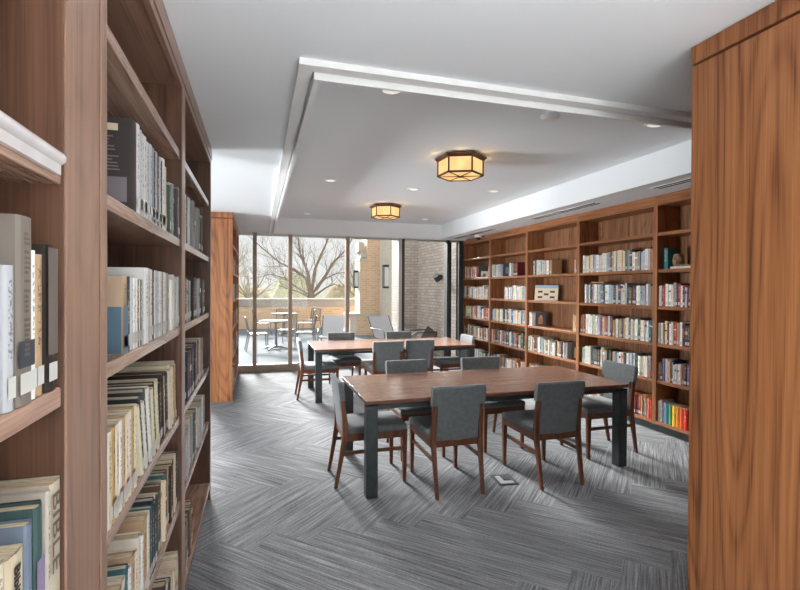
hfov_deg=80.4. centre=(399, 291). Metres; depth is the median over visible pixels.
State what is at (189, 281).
book
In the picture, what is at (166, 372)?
book
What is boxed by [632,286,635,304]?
book
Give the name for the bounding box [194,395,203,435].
book
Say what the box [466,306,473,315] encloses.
book
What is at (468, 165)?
ceiling lamp
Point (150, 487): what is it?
book
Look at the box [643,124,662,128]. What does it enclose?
recessed light
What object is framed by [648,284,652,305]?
book
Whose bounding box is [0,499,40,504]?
book
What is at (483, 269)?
book
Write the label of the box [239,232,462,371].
window
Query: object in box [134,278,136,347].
book
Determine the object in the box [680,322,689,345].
book
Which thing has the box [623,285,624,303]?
book
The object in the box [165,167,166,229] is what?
book
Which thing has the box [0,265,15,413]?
book
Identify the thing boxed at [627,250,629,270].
book
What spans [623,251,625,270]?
book
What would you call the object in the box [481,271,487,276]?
picture
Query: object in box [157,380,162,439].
book
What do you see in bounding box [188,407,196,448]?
book
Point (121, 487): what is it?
book
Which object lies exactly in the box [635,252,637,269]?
book
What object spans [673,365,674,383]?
book
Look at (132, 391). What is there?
book
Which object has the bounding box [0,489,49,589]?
book
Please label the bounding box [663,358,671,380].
book
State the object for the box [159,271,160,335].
book
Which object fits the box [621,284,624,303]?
book
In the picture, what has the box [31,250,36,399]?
book
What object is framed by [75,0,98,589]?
post
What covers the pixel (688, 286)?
book
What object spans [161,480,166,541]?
book
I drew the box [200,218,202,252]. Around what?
book
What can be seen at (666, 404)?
book
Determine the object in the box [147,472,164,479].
book
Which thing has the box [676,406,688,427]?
book
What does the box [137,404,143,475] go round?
book
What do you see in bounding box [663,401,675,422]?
book
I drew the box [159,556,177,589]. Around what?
book
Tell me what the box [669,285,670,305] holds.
book
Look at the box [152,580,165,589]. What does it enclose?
book
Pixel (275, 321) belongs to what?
patio table
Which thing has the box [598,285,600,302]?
book
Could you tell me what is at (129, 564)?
book
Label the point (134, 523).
book
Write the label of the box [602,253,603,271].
book
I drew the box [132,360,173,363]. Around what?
book
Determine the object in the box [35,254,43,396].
book
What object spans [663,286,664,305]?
book
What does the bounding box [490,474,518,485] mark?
floor outlet
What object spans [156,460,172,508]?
book
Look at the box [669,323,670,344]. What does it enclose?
book
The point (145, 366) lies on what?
book
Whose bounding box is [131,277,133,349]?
book
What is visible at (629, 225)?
bookcase
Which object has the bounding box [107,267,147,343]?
book
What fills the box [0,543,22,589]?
book
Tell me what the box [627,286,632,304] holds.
book
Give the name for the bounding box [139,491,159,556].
book
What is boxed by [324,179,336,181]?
recessed light
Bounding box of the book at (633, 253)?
[632,252,635,269]
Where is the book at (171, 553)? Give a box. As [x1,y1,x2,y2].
[163,550,177,557]
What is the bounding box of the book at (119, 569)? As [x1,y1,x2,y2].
[107,563,127,589]
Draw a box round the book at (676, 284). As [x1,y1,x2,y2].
[676,284,677,306]
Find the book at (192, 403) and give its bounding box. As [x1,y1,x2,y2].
[190,402,201,442]
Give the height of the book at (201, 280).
0.238 m
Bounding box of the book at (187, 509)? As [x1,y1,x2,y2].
[185,507,190,556]
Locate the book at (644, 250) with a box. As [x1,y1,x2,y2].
[643,250,644,269]
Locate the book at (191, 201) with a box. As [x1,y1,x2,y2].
[190,200,193,247]
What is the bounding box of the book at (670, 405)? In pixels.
[669,404,684,425]
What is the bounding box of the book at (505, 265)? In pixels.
[503,263,508,275]
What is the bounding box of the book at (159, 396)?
[157,381,161,442]
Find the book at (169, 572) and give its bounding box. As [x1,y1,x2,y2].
[156,569,172,589]
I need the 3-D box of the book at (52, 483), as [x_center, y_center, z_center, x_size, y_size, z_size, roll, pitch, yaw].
[-0.726,0.464,0.824,0.226,0.250,0.046,0,0,-17]
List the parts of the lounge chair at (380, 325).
rail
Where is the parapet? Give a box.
[239,298,354,328]
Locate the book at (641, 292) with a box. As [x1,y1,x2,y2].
[640,286,642,304]
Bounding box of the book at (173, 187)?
[173,187,179,237]
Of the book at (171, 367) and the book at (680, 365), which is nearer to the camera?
the book at (171, 367)
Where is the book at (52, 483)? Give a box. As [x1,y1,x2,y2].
[0,475,59,589]
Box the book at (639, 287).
[638,286,640,304]
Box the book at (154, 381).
[107,380,159,449]
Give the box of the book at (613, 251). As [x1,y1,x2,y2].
[612,251,613,270]
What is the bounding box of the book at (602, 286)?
[600,285,604,302]
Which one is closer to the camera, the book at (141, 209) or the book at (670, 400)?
the book at (141, 209)
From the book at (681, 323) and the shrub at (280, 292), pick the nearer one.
the book at (681, 323)
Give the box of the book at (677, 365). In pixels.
[677,365,678,383]
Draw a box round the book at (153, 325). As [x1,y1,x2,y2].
[152,270,154,338]
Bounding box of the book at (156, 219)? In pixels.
[154,151,157,224]
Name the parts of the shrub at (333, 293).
crown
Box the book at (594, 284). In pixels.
[594,284,605,302]
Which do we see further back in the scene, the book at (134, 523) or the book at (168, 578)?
the book at (168, 578)
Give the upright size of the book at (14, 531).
0.222 m
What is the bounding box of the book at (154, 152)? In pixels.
[154,152,155,223]
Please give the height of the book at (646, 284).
0.248 m
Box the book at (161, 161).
[161,161,162,227]
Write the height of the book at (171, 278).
0.229 m
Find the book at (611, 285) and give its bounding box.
[611,285,615,303]
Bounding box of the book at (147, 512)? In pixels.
[126,510,150,586]
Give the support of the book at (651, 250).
on the bookcase at (629, 225)
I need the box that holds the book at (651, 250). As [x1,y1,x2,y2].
[650,249,652,269]
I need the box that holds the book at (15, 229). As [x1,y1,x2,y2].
[0,213,34,407]
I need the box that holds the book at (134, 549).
[107,548,136,589]
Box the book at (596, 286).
[595,285,597,302]
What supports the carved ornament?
on the book at (674, 267)
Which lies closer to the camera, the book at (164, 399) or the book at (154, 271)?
the book at (154, 271)
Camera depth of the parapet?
18.98 m
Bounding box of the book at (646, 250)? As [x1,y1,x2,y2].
[645,249,647,269]
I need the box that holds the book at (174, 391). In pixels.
[173,366,175,420]
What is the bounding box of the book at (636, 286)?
[636,286,637,304]
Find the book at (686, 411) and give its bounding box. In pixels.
[684,408,688,430]
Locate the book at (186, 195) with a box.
[186,195,186,242]
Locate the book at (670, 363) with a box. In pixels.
[669,361,671,382]
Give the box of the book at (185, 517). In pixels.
[185,517,187,559]
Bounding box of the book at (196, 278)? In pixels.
[196,278,199,315]
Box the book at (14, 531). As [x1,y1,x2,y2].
[0,518,31,589]
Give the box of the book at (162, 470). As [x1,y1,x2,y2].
[151,469,167,522]
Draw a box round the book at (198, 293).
[196,279,199,316]
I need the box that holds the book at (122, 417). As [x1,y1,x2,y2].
[107,415,125,507]
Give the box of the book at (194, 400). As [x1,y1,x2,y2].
[192,398,201,401]
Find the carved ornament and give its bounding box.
[672,254,684,266]
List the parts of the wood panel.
crown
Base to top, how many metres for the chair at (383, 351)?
0.850 m
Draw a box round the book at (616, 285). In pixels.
[616,285,617,303]
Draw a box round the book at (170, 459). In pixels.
[159,459,172,504]
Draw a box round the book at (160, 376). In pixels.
[107,372,164,438]
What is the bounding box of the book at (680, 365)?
[679,364,686,384]
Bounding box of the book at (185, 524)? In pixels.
[185,524,186,574]
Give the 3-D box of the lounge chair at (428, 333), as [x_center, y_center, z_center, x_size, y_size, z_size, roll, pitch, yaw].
[0.520,1.095,11.620,1.037,0.887,0.690,0,1,-25]
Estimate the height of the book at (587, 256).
0.222 m
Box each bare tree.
[239,237,262,276]
[239,250,285,297]
[240,235,355,297]
[314,248,356,295]
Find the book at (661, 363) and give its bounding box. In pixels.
[660,362,662,380]
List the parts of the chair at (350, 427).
leg, backrest, seat rail, leg, seat rail, seat, leg, leg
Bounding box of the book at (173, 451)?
[162,450,176,503]
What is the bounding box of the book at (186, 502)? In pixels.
[185,501,191,545]
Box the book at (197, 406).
[189,405,199,447]
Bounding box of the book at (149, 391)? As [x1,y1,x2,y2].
[149,391,152,456]
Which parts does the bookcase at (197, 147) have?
panel, shelf, shelf, shelf, shelf, shelf, panel, shelf, crown, crown moulding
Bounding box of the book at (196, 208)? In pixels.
[194,207,198,249]
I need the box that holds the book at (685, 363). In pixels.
[675,363,685,383]
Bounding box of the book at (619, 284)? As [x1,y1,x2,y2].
[618,283,624,303]
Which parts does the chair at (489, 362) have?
backrest, leg, leg, seat rail, seat, leg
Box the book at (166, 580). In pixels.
[155,579,167,589]
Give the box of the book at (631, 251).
[629,250,642,270]
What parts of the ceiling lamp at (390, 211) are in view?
mica panel, mica panel, glass, mica panel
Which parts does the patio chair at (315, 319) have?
seat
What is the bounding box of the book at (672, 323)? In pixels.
[671,322,673,344]
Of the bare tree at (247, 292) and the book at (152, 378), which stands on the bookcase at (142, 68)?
the book at (152, 378)
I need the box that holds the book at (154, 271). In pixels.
[154,271,155,338]
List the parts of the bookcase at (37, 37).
shelf, shelf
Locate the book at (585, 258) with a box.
[584,257,586,272]
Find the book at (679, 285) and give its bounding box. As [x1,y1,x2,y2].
[678,284,689,306]
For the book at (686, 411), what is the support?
on the bookcase at (673, 209)
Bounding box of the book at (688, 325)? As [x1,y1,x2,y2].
[688,325,689,346]
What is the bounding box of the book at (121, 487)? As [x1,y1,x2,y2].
[107,419,123,512]
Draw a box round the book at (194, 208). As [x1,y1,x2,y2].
[194,208,195,247]
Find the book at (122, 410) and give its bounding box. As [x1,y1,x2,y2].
[107,409,131,497]
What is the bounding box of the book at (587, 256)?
[586,256,588,272]
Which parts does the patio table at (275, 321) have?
post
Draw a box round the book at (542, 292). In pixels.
[534,285,559,300]
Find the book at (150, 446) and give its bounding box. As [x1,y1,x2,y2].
[107,386,152,461]
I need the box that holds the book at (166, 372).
[166,372,167,429]
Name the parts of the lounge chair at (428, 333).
armrest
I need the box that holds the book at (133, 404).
[107,403,137,487]
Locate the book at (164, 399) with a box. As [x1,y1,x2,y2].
[164,399,165,430]
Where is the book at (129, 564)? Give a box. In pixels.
[128,563,130,589]
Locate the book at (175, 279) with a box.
[175,279,175,326]
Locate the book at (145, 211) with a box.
[144,136,146,217]
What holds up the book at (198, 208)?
on the bookcase at (197, 147)
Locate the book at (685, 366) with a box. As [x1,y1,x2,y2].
[684,364,688,385]
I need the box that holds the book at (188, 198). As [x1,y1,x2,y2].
[187,197,189,244]
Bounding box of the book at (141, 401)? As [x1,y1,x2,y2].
[140,400,147,468]
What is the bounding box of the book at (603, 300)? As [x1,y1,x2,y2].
[602,287,604,302]
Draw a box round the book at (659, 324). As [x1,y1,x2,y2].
[658,323,660,342]
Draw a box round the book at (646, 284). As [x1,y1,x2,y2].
[646,284,647,304]
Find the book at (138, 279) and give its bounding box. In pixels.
[138,279,139,346]
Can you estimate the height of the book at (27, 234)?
0.192 m
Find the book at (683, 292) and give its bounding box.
[682,286,687,306]
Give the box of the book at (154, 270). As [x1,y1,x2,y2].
[154,270,157,337]
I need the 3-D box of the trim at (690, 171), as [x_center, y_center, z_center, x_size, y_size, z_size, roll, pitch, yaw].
[1.836,-1.089,6.702,0.016,0.012,7.200,0,0,-17]
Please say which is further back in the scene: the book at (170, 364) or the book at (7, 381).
the book at (170, 364)
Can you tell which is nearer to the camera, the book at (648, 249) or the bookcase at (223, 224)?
the book at (648, 249)
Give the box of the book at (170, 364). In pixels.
[130,363,173,365]
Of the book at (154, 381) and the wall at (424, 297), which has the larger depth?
the wall at (424, 297)
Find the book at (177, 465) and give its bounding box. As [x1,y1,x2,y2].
[171,450,178,506]
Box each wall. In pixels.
[343,239,391,334]
[392,240,456,356]
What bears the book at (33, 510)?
on the bookcase at (37, 37)
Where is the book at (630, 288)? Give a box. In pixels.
[629,287,632,304]
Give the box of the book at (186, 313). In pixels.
[185,278,187,322]
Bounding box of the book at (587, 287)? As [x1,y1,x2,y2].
[586,286,588,302]
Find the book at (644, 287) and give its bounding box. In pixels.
[642,286,645,304]
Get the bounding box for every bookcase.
[0,0,74,589]
[99,0,184,589]
[183,69,211,589]
[211,212,236,402]
[236,227,238,376]
[463,234,489,355]
[489,226,526,366]
[526,214,577,370]
[577,196,657,430]
[654,188,690,441]
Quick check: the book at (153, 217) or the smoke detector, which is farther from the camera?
the smoke detector
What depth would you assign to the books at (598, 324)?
7.26 m
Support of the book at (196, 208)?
on the bookcase at (197, 147)
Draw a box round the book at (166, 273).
[166,273,167,332]
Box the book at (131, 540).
[107,531,140,589]
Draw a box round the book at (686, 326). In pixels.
[685,325,687,346]
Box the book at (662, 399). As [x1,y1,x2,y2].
[660,399,673,421]
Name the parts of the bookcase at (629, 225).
panel, shelf, shelf, shelf, shelf, shelf, crown moulding, crown, panel, panel, shelf, panel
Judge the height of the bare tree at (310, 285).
10.615 m
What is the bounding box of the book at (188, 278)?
[185,277,195,318]
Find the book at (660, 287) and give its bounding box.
[659,286,661,305]
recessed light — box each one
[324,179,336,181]
[379,90,402,95]
[407,188,419,190]
[487,190,499,192]
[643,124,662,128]
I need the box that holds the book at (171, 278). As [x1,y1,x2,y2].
[168,277,175,328]
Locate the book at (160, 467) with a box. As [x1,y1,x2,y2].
[153,466,168,525]
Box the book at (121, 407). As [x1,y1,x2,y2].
[107,406,134,492]
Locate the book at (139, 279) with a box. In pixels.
[139,279,141,345]
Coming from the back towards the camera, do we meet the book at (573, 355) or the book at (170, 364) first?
the book at (573, 355)
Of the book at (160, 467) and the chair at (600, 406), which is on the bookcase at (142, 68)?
the book at (160, 467)
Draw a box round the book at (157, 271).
[157,271,158,336]
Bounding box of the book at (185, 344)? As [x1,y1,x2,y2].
[185,344,193,389]
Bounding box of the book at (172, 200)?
[170,184,173,234]
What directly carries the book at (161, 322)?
on the bookcase at (142, 68)
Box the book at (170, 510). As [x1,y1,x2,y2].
[155,463,172,523]
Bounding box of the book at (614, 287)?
[613,286,615,303]
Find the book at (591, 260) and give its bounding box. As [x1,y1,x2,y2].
[590,255,592,271]
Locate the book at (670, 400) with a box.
[661,400,674,422]
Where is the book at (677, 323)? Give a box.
[677,323,678,345]
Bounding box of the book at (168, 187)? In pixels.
[166,185,170,232]
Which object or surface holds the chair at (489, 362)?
on the floor
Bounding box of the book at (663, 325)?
[662,324,664,343]
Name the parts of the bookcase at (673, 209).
panel, shelf, shelf, crown moulding, shelf, shelf, shelf, shelf, crown, panel, panel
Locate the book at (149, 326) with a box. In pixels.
[148,268,150,341]
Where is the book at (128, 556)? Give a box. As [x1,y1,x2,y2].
[107,550,134,589]
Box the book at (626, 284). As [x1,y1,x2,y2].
[625,283,637,303]
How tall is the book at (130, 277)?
0.214 m
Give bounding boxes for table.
[259,319,292,349]
[271,312,296,335]
[307,337,475,402]
[342,366,628,498]
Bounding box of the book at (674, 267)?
[670,266,689,268]
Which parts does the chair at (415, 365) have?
seat rail, leg, backrest, seat, seat rail, leg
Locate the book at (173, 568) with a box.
[158,566,176,589]
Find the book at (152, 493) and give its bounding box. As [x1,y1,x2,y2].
[137,492,154,498]
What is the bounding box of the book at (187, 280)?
[187,280,189,320]
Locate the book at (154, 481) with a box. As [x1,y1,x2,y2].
[144,479,161,537]
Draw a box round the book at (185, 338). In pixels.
[185,338,200,379]
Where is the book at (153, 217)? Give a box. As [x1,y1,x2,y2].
[152,147,154,222]
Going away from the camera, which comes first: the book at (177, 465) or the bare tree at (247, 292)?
the book at (177, 465)
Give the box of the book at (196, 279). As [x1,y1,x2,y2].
[196,279,196,313]
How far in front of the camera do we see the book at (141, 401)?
1.53 m
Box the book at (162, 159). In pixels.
[161,157,165,229]
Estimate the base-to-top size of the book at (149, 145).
0.262 m
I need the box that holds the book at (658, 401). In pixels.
[658,401,659,420]
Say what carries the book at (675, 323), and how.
on the bookcase at (673, 209)
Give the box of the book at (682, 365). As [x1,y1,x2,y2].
[682,365,683,385]
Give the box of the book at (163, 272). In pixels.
[163,272,164,333]
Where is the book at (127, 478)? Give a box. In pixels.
[107,412,129,501]
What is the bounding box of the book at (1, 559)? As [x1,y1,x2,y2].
[0,558,3,589]
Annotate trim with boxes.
[268,57,691,234]
[271,232,466,240]
[441,171,690,238]
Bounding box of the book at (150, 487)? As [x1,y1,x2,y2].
[140,483,161,551]
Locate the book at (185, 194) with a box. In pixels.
[185,194,185,242]
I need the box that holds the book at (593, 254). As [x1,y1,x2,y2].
[593,254,597,271]
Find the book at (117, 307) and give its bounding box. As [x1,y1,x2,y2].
[107,276,127,354]
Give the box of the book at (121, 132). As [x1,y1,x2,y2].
[107,117,135,211]
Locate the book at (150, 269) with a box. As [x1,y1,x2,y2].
[150,269,152,339]
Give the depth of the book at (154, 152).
1.68 m
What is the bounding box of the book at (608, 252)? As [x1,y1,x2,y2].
[608,252,610,271]
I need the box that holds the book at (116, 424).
[107,422,119,518]
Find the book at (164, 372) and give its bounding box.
[115,371,167,432]
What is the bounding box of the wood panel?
[687,0,799,589]
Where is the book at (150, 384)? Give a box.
[107,381,156,450]
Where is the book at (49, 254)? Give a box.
[31,244,57,392]
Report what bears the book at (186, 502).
on the bookcase at (197, 147)
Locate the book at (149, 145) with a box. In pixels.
[148,143,152,221]
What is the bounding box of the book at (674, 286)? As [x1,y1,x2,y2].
[673,283,688,306]
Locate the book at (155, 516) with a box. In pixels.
[154,499,156,567]
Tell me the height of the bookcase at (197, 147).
2.648 m
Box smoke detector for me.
[541,112,559,121]
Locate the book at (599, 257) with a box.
[598,256,600,271]
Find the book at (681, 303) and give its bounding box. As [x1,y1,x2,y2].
[680,285,683,306]
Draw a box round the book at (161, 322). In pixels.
[160,272,162,335]
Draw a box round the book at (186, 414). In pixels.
[185,413,193,464]
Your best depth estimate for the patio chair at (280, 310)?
17.06 m
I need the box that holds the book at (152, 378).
[107,378,159,445]
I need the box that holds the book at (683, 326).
[682,323,689,346]
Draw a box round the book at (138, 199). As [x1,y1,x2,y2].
[136,123,140,213]
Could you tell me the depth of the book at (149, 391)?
1.63 m
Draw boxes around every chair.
[244,316,268,351]
[252,310,270,335]
[276,308,287,318]
[278,314,297,341]
[294,316,316,348]
[294,338,338,399]
[298,310,314,334]
[303,308,321,330]
[317,315,343,340]
[327,373,407,488]
[328,332,360,383]
[364,341,403,374]
[367,316,405,338]
[385,359,444,461]
[386,331,410,359]
[404,326,436,337]
[404,339,434,371]
[409,384,485,500]
[433,334,474,370]
[460,356,524,452]
[501,380,584,490]
[560,360,637,458]
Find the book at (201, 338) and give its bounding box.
[200,337,202,377]
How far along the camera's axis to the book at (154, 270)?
1.72 m
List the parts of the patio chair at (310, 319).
backrest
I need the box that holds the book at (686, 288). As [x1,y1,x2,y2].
[685,287,687,306]
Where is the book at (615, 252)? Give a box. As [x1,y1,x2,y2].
[614,251,616,270]
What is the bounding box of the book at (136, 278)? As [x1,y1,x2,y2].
[136,278,137,347]
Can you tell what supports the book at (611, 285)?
on the bookcase at (629, 225)
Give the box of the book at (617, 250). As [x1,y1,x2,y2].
[617,250,618,270]
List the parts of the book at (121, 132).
title panel, panel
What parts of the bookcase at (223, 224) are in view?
panel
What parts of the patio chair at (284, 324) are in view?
backrest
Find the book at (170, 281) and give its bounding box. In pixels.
[169,280,172,329]
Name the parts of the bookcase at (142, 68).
panel, panel, shelf, shelf, shelf, shelf, crown, shelf, crown moulding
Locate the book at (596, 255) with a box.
[596,255,600,271]
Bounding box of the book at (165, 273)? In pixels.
[165,273,165,332]
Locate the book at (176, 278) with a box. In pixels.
[175,277,178,326]
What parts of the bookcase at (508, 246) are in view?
panel, shelf, shelf, shelf, shelf, crown moulding, shelf, crown, panel, panel, panel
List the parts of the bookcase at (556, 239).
panel, shelf, shelf, shelf, crown moulding, shelf, shelf, crown, panel, panel, panel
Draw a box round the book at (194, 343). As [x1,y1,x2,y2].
[185,342,196,388]
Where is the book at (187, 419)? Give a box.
[185,416,190,467]
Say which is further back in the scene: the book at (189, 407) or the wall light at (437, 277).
the wall light at (437, 277)
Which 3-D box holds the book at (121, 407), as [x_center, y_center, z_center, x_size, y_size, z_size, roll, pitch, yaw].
[-0.875,0.461,1.364,0.195,0.247,0.030,0,0,-17]
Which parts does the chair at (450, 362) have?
seat, seat rail, backrest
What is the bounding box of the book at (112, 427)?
[107,425,116,523]
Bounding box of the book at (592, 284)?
[592,284,593,302]
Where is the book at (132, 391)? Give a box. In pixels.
[107,388,148,463]
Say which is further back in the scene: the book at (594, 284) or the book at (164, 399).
the book at (594, 284)
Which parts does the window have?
sill, rail, rail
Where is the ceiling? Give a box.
[163,0,776,238]
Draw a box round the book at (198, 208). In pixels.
[198,208,200,250]
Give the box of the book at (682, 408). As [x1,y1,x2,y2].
[680,407,688,429]
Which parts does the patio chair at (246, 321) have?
leg, seat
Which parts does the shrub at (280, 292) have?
crown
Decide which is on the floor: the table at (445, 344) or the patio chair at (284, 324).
the table at (445, 344)
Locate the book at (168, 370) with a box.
[117,368,172,428]
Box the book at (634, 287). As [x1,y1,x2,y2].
[634,287,635,304]
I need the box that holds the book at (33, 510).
[0,501,44,589]
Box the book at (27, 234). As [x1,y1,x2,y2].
[25,232,29,355]
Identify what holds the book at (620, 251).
on the bookcase at (629, 225)
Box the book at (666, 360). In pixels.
[665,358,677,381]
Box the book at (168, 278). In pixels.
[168,278,169,330]
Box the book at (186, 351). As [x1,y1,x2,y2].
[185,350,188,400]
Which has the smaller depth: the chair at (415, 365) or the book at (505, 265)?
the chair at (415, 365)
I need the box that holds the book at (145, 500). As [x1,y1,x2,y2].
[132,496,154,573]
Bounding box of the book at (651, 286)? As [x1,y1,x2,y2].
[651,286,652,305]
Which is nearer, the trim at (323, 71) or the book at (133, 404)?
the book at (133, 404)
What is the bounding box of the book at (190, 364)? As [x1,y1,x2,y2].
[189,350,191,397]
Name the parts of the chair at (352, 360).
backrest, seat, seat rail, leg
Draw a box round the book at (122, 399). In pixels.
[107,395,144,469]
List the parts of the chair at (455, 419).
leg, seat, seat rail, leg, leg, seat rail, backrest, leg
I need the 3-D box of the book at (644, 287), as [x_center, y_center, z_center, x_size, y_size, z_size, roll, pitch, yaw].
[2.907,0.041,5.513,0.183,0.225,0.036,0,0,-17]
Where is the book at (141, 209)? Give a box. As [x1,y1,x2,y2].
[140,130,142,214]
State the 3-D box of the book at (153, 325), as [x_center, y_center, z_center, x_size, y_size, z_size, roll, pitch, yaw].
[-0.968,0.045,1.646,0.205,0.243,0.022,0,0,-17]
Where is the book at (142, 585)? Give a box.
[141,532,143,589]
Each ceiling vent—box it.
[451,229,495,238]
[530,203,601,219]
[650,178,690,188]
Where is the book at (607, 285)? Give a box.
[607,285,608,303]
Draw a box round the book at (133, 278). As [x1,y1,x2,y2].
[133,278,134,348]
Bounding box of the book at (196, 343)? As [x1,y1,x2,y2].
[196,343,197,385]
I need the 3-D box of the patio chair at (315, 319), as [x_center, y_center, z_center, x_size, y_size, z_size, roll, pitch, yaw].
[-2.522,1.073,12.766,0.586,0.873,0.474,0,0,-5]
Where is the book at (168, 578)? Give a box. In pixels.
[155,577,170,589]
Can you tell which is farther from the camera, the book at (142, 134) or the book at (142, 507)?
the book at (142, 507)
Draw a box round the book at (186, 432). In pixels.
[185,431,188,480]
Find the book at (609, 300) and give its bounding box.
[608,285,610,303]
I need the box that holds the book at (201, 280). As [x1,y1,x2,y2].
[200,279,203,314]
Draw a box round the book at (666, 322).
[665,321,677,343]
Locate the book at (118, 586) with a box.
[107,584,120,589]
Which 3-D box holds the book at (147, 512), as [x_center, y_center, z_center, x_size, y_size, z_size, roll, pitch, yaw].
[-0.949,0.870,1.579,0.205,0.245,0.040,0,0,-17]
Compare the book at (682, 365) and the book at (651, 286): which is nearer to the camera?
the book at (682, 365)
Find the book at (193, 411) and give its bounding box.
[186,409,196,459]
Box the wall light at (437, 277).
[433,273,442,281]
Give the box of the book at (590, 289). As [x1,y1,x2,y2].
[589,284,591,302]
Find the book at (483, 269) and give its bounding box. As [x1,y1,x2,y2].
[478,265,488,276]
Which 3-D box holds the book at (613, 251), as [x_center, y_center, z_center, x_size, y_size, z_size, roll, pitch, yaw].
[2.754,-0.385,5.988,0.162,0.249,0.030,0,0,-17]
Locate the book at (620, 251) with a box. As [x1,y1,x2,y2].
[619,250,621,270]
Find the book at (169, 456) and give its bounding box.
[158,453,175,512]
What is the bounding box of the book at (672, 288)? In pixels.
[671,285,673,306]
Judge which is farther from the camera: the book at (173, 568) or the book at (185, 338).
the book at (185, 338)
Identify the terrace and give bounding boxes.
[239,328,439,364]
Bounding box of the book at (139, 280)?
[139,280,140,345]
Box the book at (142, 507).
[129,504,152,578]
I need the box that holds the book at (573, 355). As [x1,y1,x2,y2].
[571,343,575,359]
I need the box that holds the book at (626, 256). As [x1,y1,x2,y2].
[625,250,627,270]
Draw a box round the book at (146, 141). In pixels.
[146,141,148,218]
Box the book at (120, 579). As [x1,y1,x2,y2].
[107,575,124,589]
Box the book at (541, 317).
[535,312,546,325]
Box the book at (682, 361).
[671,359,685,382]
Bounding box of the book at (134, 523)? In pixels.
[116,514,147,589]
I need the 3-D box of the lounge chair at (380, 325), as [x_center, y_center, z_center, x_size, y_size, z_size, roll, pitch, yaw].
[-0.327,1.086,12.307,0.690,0.887,1.037,0,1,-31]
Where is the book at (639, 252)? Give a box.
[638,251,642,269]
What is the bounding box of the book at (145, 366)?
[122,364,168,369]
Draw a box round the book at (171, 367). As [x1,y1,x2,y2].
[169,366,172,423]
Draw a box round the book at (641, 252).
[641,252,642,269]
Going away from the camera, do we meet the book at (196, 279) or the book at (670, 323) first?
the book at (196, 279)
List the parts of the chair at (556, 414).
leg, seat, seat rail, leg, leg, seat rail, backrest, leg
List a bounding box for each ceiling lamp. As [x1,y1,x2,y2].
[369,203,401,219]
[434,151,486,181]
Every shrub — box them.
[239,283,277,297]
[267,270,322,297]
[320,280,354,297]
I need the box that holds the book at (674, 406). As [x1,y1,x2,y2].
[672,405,686,426]
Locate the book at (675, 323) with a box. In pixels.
[674,322,679,345]
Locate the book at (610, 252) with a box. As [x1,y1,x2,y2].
[610,252,611,270]
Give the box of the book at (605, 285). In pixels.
[605,285,606,303]
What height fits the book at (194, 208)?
0.248 m
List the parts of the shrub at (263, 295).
crown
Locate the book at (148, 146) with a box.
[148,146,148,219]
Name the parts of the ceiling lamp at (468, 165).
mica panel, mica panel, glass, mica panel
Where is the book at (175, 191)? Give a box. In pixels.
[173,188,178,237]
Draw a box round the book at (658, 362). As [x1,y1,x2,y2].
[658,362,659,379]
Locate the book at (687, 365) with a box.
[687,365,688,386]
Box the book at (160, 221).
[159,157,161,226]
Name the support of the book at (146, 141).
on the bookcase at (142, 68)
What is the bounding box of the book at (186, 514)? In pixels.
[185,513,187,553]
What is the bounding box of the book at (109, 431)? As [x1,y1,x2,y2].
[107,429,112,530]
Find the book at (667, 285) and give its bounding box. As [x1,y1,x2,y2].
[665,284,673,305]
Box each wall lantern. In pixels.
[353,270,357,287]
[382,265,388,287]
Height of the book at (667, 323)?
0.234 m
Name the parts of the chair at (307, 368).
leg, backrest, leg, seat rail, seat, leg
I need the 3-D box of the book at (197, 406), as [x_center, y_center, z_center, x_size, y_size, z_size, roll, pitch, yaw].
[-1.375,0.853,2.989,0.207,0.252,0.074,0,0,-17]
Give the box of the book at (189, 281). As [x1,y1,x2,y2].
[189,281,190,319]
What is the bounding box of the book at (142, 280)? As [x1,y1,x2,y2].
[142,280,143,344]
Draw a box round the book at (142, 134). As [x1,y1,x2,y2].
[142,134,144,216]
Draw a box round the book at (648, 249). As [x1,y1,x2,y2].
[648,249,649,269]
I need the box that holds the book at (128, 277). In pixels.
[127,276,130,351]
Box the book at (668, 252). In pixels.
[664,248,679,268]
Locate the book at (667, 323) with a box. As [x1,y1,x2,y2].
[667,323,669,343]
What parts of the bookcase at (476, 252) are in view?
panel, shelf, shelf, shelf, crown, shelf, crown moulding, panel, panel, panel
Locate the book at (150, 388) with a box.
[149,387,155,455]
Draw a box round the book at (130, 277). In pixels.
[130,277,130,349]
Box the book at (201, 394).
[201,394,204,432]
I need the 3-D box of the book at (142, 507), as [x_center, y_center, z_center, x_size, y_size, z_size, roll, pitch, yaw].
[-0.959,0.867,1.614,0.205,0.250,0.030,0,0,-17]
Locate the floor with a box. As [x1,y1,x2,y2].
[186,365,688,589]
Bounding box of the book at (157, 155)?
[157,155,159,225]
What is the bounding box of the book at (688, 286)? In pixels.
[688,286,689,306]
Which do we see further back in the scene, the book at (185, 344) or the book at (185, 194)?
the book at (185, 344)
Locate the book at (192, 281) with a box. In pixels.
[189,280,194,319]
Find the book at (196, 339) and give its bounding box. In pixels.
[196,339,198,380]
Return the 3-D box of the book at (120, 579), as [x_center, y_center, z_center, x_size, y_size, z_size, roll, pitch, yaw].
[-0.859,0.892,1.281,0.205,0.205,0.034,0,0,-17]
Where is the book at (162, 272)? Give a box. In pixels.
[162,272,163,334]
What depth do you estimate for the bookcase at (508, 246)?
8.94 m
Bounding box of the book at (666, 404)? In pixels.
[665,403,678,424]
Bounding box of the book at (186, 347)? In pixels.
[185,346,193,394]
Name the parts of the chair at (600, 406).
seat rail, leg, leg, seat, seat rail, backrest, leg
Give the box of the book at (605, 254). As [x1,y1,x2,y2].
[604,253,606,271]

